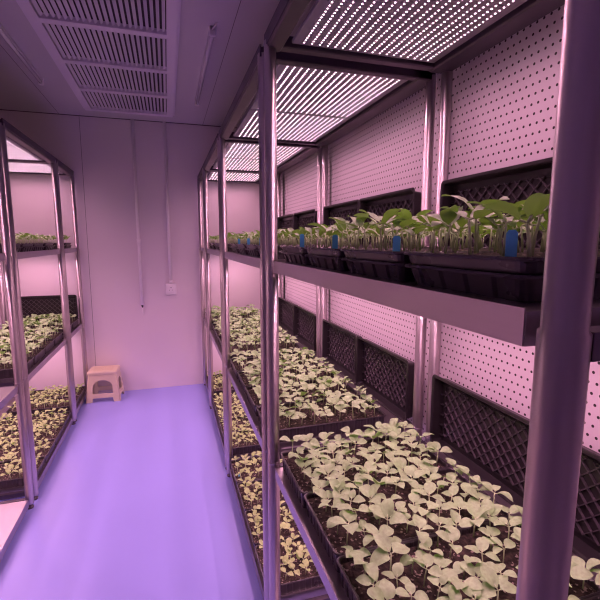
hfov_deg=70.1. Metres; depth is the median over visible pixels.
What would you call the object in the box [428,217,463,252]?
seedling
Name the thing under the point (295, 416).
seedling
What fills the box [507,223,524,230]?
seedling
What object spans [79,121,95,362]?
trim
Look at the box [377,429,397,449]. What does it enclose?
seedling
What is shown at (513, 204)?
seedling
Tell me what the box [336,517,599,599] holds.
seedling tray
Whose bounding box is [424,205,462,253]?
seedling
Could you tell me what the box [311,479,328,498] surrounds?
seedling
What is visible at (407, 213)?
seedling
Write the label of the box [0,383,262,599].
floor
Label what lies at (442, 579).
seedling
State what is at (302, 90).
light panel
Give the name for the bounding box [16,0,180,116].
ceiling vent
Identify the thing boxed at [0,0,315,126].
ceiling
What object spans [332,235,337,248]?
plant tag
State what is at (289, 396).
seedling
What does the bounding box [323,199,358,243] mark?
tray
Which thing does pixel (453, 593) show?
seedling
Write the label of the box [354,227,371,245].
seedling
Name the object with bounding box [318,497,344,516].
seedling
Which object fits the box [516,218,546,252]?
seedling
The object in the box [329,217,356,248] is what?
seedling
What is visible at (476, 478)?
seedling
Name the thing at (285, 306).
tray
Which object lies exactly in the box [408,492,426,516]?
seedling
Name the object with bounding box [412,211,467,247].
seedling
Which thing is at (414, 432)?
seedling
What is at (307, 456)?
seedling
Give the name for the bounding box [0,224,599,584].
seedlings
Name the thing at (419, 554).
seedling
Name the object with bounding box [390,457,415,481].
seedling
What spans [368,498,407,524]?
seedling
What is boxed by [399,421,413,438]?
seedling
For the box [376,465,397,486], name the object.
seedling
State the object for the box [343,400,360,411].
seedling
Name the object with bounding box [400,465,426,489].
seedling
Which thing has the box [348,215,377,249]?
seedling
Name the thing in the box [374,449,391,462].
seedling
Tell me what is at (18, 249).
tray
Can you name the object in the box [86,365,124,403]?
step stool
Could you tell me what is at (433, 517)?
seedling
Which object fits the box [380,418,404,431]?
seedling
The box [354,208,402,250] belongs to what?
seedling
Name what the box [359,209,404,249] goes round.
seedling
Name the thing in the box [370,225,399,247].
seedling
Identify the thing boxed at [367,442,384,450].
seedling
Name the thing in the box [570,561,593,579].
seedling
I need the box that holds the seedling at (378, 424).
[364,421,388,443]
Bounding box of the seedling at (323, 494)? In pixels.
[314,489,332,510]
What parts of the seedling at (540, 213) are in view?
stem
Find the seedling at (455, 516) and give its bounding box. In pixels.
[442,509,473,541]
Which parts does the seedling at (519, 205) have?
stem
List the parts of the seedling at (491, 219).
stem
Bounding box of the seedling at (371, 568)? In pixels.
[349,550,378,582]
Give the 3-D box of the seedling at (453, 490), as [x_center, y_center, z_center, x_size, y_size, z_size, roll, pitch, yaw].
[0.441,0.582,1.243,0.050,0.066,0.076,0,8,-2]
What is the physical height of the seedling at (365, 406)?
0.060 m
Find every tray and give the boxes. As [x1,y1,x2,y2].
[0,243,33,246]
[0,247,22,252]
[0,332,62,345]
[0,339,54,353]
[0,347,45,364]
[0,357,33,378]
[0,411,70,430]
[0,424,63,444]
[0,439,55,462]
[0,456,45,488]
[2,323,72,334]
[6,395,79,416]
[20,246,34,251]
[21,295,77,320]
[30,386,85,400]
[31,318,78,328]
[33,243,43,245]
[33,246,44,250]
[43,243,53,245]
[43,246,53,249]
[205,310,257,315]
[206,374,222,382]
[212,314,259,323]
[212,321,259,333]
[212,394,240,411]
[213,382,236,395]
[215,327,280,341]
[215,404,245,424]
[218,333,285,347]
[219,416,252,438]
[223,430,261,454]
[230,247,238,252]
[230,339,299,358]
[230,353,318,379]
[230,456,282,488]
[236,244,246,247]
[236,248,248,254]
[237,364,334,395]
[237,479,285,513]
[244,503,300,550]
[245,244,354,248]
[245,249,259,256]
[245,378,358,415]
[255,536,323,594]
[256,245,392,250]
[256,250,284,258]
[256,395,385,441]
[277,214,292,242]
[278,296,297,335]
[280,246,449,253]
[280,434,449,507]
[281,252,310,264]
[293,209,316,241]
[293,304,315,352]
[304,246,502,256]
[304,467,510,572]
[305,254,348,270]
[322,319,361,383]
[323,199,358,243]
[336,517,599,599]
[341,248,599,262]
[341,258,415,281]
[355,336,413,421]
[359,187,420,245]
[404,250,599,274]
[405,264,599,302]
[430,374,529,506]
[438,157,552,247]
[572,445,599,568]
[583,594,599,599]
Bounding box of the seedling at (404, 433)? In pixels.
[401,432,418,442]
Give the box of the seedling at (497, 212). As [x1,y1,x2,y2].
[467,201,548,255]
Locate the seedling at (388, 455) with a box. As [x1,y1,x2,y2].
[385,452,396,474]
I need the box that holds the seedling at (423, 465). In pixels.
[410,457,429,480]
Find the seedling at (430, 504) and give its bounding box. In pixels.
[418,501,439,524]
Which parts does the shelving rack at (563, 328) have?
post, frame, shelf, shelf, post, post, cross rail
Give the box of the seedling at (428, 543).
[418,537,442,555]
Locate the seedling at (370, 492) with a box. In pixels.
[359,484,380,514]
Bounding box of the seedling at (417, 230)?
[399,228,427,250]
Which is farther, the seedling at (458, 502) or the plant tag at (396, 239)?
the seedling at (458, 502)
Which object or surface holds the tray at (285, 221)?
on the shelving rack at (213, 153)
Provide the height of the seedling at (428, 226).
0.064 m
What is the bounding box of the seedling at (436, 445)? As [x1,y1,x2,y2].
[423,441,451,466]
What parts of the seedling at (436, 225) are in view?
stem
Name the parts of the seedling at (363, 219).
stem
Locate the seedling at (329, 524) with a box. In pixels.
[327,510,346,533]
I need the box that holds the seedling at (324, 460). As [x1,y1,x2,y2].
[311,456,335,475]
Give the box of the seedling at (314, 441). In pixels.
[299,433,319,453]
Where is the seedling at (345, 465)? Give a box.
[333,460,354,475]
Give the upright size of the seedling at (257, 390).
0.077 m
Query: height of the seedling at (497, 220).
0.067 m
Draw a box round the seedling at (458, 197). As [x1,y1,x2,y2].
[442,194,509,253]
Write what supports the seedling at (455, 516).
on the seedling tray at (354, 590)
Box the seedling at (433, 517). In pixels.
[426,513,451,546]
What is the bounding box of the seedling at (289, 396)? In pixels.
[284,394,294,407]
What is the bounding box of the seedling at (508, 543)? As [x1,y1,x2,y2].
[490,537,515,562]
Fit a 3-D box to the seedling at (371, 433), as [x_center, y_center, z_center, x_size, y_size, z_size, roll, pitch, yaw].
[0.277,0.524,1.600,0.084,0.084,0.069,5,9,31]
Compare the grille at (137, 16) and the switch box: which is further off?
the switch box
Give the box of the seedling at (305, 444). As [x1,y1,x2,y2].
[301,442,318,452]
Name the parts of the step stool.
panel, seat, panel, panel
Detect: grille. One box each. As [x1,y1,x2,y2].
[31,0,165,32]
[44,23,165,68]
[67,63,166,94]
[83,91,166,113]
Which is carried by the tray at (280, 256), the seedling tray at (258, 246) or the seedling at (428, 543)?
the seedling tray at (258, 246)
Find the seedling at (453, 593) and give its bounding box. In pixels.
[436,585,469,599]
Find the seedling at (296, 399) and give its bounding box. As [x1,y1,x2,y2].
[286,397,302,411]
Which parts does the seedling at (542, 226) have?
stem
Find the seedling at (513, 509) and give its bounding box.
[502,505,519,528]
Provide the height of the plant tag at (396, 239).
0.036 m
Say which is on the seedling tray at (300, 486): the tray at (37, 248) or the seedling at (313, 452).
the seedling at (313, 452)
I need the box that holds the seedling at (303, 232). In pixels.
[299,227,307,246]
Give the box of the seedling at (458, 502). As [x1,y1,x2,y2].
[447,496,466,513]
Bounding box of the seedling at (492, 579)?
[476,566,516,599]
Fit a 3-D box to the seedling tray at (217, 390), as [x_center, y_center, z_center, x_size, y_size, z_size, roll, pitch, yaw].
[-0.669,0.911,4.457,0.545,0.060,0.277,-2,8,-17]
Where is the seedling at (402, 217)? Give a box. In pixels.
[389,216,426,249]
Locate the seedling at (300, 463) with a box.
[295,459,313,479]
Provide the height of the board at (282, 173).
2.300 m
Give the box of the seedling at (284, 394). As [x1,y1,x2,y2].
[279,392,287,397]
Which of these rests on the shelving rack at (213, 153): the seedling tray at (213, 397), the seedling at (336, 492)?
the seedling tray at (213, 397)
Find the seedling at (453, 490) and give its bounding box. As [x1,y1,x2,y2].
[442,485,462,510]
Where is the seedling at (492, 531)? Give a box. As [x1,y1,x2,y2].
[478,525,499,550]
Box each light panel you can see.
[6,136,20,145]
[7,145,42,160]
[8,162,62,173]
[207,172,258,181]
[213,158,285,170]
[225,143,305,160]
[233,108,349,141]
[250,64,407,117]
[292,0,527,62]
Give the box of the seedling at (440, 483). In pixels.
[436,480,448,493]
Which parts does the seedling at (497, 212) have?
stem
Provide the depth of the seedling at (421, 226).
0.77 m
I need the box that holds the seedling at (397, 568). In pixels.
[381,562,411,587]
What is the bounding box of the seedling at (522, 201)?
[468,200,525,252]
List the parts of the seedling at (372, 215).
stem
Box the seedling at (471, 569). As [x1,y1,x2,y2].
[459,561,487,581]
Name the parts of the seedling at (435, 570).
stem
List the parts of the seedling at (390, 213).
stem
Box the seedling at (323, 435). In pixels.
[319,432,333,452]
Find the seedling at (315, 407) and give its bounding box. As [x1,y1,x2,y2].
[310,404,321,423]
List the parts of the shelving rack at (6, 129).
cross rail, cross rail, post, frame, shelf, shelf, shelf, post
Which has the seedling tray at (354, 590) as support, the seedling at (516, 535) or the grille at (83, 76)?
the seedling at (516, 535)
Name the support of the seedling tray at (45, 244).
on the tray at (46, 247)
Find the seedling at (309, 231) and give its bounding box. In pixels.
[301,227,317,246]
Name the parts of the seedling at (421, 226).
stem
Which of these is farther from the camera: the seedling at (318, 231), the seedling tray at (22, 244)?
the seedling tray at (22, 244)
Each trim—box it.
[0,109,236,127]
[1,46,58,113]
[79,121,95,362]
[203,1,240,122]
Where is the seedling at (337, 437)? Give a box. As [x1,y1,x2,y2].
[329,434,345,442]
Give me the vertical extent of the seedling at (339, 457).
0.059 m
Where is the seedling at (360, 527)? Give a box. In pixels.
[355,519,378,536]
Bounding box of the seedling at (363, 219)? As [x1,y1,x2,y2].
[336,213,368,249]
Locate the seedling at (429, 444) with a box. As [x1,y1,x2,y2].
[416,442,438,458]
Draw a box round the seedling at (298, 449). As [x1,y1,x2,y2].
[288,447,304,458]
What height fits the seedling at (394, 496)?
0.055 m
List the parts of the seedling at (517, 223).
stem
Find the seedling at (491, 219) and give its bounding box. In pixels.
[465,214,541,254]
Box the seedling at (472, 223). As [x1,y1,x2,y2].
[471,222,500,237]
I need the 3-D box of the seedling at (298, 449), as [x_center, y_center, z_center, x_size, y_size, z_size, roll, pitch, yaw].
[-0.010,0.551,1.504,0.068,0.056,0.059,-1,8,-10]
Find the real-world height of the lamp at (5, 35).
0.053 m
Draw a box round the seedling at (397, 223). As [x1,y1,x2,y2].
[394,217,421,250]
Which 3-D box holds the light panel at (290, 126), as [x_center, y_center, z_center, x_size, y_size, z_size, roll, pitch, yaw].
[-0.073,-0.994,2.459,0.540,0.013,0.573,-2,8,-17]
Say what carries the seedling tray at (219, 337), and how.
on the shelving rack at (213, 153)
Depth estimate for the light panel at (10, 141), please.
2.82 m
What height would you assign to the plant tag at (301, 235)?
0.048 m
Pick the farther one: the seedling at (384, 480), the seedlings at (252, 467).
the seedlings at (252, 467)
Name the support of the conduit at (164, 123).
attached to the wall
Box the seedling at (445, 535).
[435,526,461,558]
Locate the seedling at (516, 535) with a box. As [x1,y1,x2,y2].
[510,527,520,540]
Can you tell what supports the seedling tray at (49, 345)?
on the shelving rack at (6, 129)
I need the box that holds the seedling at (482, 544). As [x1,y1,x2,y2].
[464,537,500,561]
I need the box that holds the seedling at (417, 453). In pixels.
[411,451,430,466]
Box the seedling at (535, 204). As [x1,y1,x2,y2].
[479,193,549,256]
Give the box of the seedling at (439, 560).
[433,554,451,582]
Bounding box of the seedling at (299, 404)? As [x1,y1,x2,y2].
[289,402,309,419]
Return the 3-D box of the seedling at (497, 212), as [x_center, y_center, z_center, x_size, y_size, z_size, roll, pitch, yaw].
[0.264,-0.091,0.544,0.072,0.071,0.072,-3,8,-19]
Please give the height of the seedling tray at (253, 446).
0.060 m
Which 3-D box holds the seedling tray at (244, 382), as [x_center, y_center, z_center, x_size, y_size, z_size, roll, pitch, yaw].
[-0.077,0.462,2.503,0.545,0.060,0.277,-2,8,-17]
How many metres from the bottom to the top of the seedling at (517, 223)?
0.064 m
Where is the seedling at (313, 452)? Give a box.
[308,449,330,467]
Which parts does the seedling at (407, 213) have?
stem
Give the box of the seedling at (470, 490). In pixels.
[464,487,489,505]
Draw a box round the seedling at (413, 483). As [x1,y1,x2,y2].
[408,479,423,497]
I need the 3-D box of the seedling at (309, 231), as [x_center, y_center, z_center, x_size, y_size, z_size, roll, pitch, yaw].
[0.036,-0.188,1.279,0.064,0.063,0.056,3,8,19]
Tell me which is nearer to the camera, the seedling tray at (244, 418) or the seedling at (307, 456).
the seedling at (307, 456)
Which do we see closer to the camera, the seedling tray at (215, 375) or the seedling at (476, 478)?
the seedling at (476, 478)
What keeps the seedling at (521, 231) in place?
on the seedling tray at (491, 261)
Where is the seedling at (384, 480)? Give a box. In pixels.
[360,474,395,493]
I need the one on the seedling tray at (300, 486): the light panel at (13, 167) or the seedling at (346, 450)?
the seedling at (346, 450)
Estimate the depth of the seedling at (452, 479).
1.32 m
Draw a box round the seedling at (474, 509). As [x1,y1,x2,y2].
[466,502,491,536]
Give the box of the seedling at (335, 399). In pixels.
[326,395,344,414]
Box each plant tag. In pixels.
[300,234,303,246]
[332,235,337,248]
[393,236,400,250]
[505,230,517,256]
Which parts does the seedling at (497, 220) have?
stem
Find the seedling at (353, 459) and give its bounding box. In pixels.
[346,457,359,471]
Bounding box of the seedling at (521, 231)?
[515,220,524,251]
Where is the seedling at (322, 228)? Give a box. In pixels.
[307,222,336,247]
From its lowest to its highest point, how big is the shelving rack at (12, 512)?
2.296 m
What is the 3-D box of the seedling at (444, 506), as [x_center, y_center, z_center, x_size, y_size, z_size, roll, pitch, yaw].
[0.389,0.593,1.194,0.068,0.059,0.036,0,8,2]
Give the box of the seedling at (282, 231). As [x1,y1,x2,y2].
[277,230,284,245]
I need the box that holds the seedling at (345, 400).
[339,398,352,403]
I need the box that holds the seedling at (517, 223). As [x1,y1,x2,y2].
[498,216,537,252]
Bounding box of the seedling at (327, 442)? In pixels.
[319,441,329,454]
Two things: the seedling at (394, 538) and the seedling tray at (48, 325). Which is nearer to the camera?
the seedling at (394, 538)
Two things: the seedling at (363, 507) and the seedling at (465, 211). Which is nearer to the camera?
the seedling at (465, 211)
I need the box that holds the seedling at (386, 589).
[368,578,395,599]
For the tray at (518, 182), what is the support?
on the shelving rack at (563, 328)
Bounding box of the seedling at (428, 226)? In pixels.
[425,226,438,249]
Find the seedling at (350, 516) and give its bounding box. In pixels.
[330,510,357,545]
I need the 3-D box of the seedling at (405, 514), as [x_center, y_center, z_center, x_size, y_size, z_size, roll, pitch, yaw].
[0.292,0.602,1.152,0.061,0.052,0.054,7,10,39]
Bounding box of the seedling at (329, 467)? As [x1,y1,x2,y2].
[314,463,339,485]
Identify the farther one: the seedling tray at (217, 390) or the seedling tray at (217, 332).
the seedling tray at (217, 390)
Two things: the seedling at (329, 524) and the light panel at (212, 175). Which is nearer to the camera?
the seedling at (329, 524)
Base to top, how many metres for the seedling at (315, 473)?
0.056 m
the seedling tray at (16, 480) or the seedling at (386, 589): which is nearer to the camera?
the seedling at (386, 589)
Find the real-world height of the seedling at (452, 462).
0.077 m
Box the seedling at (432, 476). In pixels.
[422,474,440,481]
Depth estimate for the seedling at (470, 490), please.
1.22 m
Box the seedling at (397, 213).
[378,210,409,236]
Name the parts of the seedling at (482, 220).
stem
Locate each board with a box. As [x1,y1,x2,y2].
[281,172,284,297]
[283,144,330,320]
[329,73,452,440]
[439,4,599,452]
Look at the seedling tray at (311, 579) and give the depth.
1.94 m
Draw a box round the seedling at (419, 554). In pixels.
[400,549,427,573]
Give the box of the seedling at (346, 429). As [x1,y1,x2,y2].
[340,426,362,447]
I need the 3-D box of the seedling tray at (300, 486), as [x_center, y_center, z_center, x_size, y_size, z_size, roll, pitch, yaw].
[0.223,0.597,1.530,0.545,0.060,0.277,-2,8,-17]
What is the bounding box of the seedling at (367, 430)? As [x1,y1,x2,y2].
[360,428,371,445]
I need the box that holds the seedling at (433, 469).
[422,458,438,473]
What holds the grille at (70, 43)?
attached to the ceiling vent at (116, 56)
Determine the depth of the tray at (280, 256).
1.69 m
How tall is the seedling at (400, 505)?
0.053 m
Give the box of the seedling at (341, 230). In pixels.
[331,221,349,248]
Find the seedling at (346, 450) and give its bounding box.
[342,448,355,459]
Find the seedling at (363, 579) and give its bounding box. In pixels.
[356,574,380,599]
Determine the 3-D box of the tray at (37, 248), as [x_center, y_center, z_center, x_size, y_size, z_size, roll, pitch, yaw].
[-2.178,-0.371,3.087,0.549,0.033,0.268,-2,8,-17]
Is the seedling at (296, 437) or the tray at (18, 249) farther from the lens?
the tray at (18, 249)
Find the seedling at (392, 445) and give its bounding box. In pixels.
[384,442,404,455]
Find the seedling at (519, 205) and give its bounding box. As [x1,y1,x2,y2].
[518,204,544,255]
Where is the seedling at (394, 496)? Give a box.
[375,493,401,499]
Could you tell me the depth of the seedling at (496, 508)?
1.15 m
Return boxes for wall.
[0,110,259,396]
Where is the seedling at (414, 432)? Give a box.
[405,429,433,451]
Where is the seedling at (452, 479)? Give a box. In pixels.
[443,474,461,495]
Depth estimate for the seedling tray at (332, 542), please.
1.23 m
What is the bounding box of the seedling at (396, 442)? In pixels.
[384,439,398,450]
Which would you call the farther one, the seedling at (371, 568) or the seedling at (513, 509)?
the seedling at (513, 509)
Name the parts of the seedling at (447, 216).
stem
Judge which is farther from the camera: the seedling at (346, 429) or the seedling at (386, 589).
the seedling at (346, 429)
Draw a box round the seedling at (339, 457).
[331,453,345,465]
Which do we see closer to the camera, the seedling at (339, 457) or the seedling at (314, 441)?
the seedling at (339, 457)
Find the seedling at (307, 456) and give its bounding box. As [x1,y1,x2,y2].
[289,453,315,471]
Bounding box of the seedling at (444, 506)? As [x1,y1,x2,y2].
[427,499,451,523]
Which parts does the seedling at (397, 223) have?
stem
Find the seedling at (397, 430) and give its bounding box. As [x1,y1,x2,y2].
[388,426,404,440]
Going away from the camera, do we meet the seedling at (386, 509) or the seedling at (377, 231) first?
the seedling at (377, 231)
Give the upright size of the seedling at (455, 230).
0.063 m
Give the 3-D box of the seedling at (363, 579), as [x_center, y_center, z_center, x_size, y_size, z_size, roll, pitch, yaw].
[0.157,0.633,0.931,0.052,0.050,0.062,-4,9,-24]
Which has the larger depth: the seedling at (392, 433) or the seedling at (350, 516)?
the seedling at (392, 433)
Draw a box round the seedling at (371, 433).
[361,429,384,441]
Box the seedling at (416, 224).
[408,223,428,250]
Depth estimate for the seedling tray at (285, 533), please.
2.25 m
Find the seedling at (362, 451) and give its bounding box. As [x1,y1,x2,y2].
[356,450,376,460]
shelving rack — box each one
[0,118,75,499]
[0,139,33,561]
[0,158,87,421]
[197,166,258,406]
[202,133,321,468]
[218,44,435,599]
[264,0,599,599]
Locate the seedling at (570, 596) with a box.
[568,595,579,599]
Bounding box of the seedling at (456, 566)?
[453,555,482,579]
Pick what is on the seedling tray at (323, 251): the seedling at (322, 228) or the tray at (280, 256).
the seedling at (322, 228)
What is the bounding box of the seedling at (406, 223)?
[372,221,422,250]
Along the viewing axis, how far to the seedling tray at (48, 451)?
3.08 m
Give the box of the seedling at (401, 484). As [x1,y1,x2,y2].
[386,476,404,493]
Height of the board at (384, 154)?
2.300 m
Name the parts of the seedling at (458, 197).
stem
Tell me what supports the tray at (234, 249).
on the shelving rack at (253, 80)
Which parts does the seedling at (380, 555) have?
stem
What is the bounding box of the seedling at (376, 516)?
[369,503,380,524]
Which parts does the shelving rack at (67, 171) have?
post, frame, shelf, shelf, shelf, post, post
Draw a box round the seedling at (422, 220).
[390,218,425,248]
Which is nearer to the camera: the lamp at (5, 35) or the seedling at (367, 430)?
the seedling at (367, 430)
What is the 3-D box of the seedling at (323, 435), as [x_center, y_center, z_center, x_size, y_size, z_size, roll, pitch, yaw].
[0.087,0.530,1.585,0.058,0.075,0.080,5,9,32]
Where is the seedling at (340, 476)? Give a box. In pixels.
[324,475,349,489]
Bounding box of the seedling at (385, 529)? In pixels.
[363,523,393,547]
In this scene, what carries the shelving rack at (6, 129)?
on the floor
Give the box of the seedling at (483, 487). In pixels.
[470,482,490,499]
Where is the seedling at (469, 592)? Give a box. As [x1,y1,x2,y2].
[461,586,489,599]
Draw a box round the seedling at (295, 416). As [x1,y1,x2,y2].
[280,410,298,426]
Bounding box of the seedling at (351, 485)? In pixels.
[345,480,369,503]
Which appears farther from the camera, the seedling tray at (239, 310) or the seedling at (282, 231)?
the seedling tray at (239, 310)
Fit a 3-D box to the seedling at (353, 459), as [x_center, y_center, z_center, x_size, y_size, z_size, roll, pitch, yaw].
[0.175,0.562,1.460,0.074,0.047,0.040,-6,10,-38]
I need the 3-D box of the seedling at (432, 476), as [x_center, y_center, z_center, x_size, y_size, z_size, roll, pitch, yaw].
[0.404,0.575,1.345,0.056,0.054,0.054,-4,9,-26]
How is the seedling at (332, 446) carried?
on the seedling tray at (300, 486)
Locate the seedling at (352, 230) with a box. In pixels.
[335,224,357,248]
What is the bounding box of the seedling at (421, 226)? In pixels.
[410,225,446,250]
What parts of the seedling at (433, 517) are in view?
stem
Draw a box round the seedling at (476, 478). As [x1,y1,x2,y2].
[456,465,480,484]
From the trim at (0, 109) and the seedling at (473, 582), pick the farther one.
the trim at (0, 109)
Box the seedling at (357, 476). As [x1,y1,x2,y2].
[343,473,362,488]
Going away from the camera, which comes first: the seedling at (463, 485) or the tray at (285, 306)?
the seedling at (463, 485)
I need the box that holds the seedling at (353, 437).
[343,434,366,453]
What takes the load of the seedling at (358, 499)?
on the seedling tray at (332, 542)
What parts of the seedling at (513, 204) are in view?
stem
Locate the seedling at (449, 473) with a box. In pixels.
[433,472,457,487]
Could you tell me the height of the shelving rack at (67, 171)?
2.296 m
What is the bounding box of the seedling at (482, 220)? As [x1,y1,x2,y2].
[471,212,505,252]
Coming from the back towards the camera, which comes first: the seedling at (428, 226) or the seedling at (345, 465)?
the seedling at (345, 465)
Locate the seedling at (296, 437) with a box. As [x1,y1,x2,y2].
[279,435,302,451]
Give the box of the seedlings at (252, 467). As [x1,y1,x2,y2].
[230,456,261,488]
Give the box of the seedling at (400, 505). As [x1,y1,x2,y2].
[390,501,406,516]
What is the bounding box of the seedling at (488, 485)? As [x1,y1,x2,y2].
[479,481,512,502]
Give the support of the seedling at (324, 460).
on the seedling tray at (300, 486)
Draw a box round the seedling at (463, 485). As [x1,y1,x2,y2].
[460,482,477,501]
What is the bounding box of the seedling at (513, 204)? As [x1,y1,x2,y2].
[511,203,545,243]
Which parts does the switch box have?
plate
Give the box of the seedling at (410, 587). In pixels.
[395,582,428,599]
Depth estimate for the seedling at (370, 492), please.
1.24 m
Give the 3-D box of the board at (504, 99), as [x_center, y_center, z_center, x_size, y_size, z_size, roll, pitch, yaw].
[0.789,0.302,1.224,0.008,2.300,1.291,-2,8,-17]
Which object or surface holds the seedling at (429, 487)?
on the seedling tray at (332, 542)
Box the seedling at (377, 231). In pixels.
[366,226,387,249]
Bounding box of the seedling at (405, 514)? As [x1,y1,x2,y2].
[400,512,415,532]
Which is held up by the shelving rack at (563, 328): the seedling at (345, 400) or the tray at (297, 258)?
the tray at (297, 258)
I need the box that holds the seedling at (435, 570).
[409,553,442,587]
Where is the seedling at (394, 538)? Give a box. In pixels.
[389,536,404,555]
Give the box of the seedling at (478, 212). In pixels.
[441,204,492,254]
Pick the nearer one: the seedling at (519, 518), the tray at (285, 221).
the seedling at (519, 518)
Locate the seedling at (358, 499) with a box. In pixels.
[338,489,365,510]
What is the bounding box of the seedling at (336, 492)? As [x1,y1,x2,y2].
[329,478,349,498]
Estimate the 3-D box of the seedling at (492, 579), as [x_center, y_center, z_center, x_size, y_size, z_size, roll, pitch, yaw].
[0.415,0.623,0.902,0.091,0.079,0.060,3,8,18]
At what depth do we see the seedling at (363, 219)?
0.95 m
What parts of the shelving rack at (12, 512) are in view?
shelf, shelf, cross rail, shelf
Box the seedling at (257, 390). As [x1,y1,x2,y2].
[253,387,260,397]
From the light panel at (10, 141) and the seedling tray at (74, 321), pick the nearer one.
the light panel at (10, 141)
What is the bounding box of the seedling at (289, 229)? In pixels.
[288,228,299,246]
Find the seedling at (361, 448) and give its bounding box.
[358,447,374,461]
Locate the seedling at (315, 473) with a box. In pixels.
[306,469,320,488]
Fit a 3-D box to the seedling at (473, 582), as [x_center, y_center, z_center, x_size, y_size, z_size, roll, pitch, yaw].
[0.347,0.624,0.930,0.069,0.069,0.075,-2,8,-14]
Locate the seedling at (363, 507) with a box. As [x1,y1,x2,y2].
[337,503,370,521]
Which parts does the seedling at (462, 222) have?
stem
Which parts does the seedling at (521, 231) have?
stem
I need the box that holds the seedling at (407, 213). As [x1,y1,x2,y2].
[398,208,432,249]
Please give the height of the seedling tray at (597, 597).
0.060 m
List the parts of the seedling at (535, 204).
stem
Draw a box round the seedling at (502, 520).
[493,517,520,538]
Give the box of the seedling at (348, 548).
[341,546,370,567]
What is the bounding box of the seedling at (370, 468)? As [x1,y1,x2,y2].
[352,461,377,483]
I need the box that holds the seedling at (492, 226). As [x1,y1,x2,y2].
[478,218,517,251]
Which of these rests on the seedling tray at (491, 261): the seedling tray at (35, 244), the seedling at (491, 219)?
the seedling at (491, 219)
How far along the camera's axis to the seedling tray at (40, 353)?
2.99 m
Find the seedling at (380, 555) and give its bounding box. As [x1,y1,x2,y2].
[370,532,409,578]
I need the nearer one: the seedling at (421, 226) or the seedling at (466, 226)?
the seedling at (421, 226)
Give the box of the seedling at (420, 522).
[412,514,433,549]
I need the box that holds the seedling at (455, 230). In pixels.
[429,219,459,250]
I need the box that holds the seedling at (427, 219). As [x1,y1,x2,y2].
[418,215,445,250]
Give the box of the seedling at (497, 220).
[478,219,500,250]
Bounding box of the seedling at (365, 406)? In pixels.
[360,403,373,416]
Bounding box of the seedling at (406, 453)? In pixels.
[395,450,417,465]
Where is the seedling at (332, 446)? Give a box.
[320,442,345,457]
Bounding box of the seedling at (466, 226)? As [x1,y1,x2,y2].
[445,225,467,249]
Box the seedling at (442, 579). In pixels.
[427,575,450,597]
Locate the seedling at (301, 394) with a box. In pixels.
[294,391,308,396]
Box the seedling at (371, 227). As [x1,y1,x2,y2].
[367,226,388,248]
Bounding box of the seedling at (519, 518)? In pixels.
[508,505,522,525]
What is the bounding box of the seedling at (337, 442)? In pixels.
[335,440,348,450]
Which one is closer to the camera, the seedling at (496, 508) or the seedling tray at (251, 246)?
the seedling at (496, 508)
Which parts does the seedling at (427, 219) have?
stem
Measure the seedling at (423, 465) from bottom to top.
0.067 m
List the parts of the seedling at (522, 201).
stem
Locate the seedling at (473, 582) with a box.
[442,569,483,590]
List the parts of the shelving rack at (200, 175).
post, post, frame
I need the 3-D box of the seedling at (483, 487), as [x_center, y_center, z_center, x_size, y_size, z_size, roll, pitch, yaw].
[0.540,0.582,1.288,0.057,0.054,0.055,1,8,5]
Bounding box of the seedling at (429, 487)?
[413,482,446,512]
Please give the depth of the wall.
4.49 m
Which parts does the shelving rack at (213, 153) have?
post, shelf, post, shelf, frame, shelf, post, post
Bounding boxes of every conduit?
[130,119,143,313]
[163,122,172,282]
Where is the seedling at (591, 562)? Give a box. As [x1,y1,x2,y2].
[571,556,599,588]
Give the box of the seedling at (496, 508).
[472,498,502,526]
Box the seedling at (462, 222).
[425,209,473,252]
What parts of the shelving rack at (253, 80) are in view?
post, shelf, post, shelf, cross rail, shelf, post, frame, grow light panel, cross rail, post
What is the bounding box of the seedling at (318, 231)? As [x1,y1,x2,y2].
[315,229,325,247]
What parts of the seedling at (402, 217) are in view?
stem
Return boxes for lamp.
[0,23,43,84]
[195,22,217,105]
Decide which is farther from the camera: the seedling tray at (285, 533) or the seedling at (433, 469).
the seedling tray at (285, 533)
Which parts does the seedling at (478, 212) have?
stem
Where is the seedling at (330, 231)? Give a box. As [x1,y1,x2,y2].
[326,227,347,247]
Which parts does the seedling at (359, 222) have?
stem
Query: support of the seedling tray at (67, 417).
on the shelving rack at (6, 129)
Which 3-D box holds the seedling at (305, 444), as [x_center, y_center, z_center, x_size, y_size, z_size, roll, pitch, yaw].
[0.051,0.545,1.528,0.065,0.062,0.073,-7,11,-42]
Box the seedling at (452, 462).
[445,458,462,479]
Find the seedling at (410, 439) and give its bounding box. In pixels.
[400,436,417,456]
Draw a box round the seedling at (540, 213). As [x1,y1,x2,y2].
[540,213,544,251]
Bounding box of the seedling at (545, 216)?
[543,212,547,220]
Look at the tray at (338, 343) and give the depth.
2.77 m
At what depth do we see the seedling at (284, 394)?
1.98 m
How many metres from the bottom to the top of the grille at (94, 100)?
0.023 m
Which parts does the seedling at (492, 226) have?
stem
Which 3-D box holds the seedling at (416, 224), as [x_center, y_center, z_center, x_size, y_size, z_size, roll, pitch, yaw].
[0.231,-0.121,0.821,0.045,0.056,0.068,1,8,10]
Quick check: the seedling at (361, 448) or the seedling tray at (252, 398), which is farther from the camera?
the seedling tray at (252, 398)
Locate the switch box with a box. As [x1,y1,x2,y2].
[165,283,176,294]
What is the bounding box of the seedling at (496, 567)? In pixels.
[485,561,516,590]
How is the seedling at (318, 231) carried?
on the seedling tray at (323, 251)
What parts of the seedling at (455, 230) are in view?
stem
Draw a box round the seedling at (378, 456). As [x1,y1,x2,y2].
[361,454,385,477]
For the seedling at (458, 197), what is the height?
0.096 m
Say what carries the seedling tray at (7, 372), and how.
on the shelving rack at (6, 129)

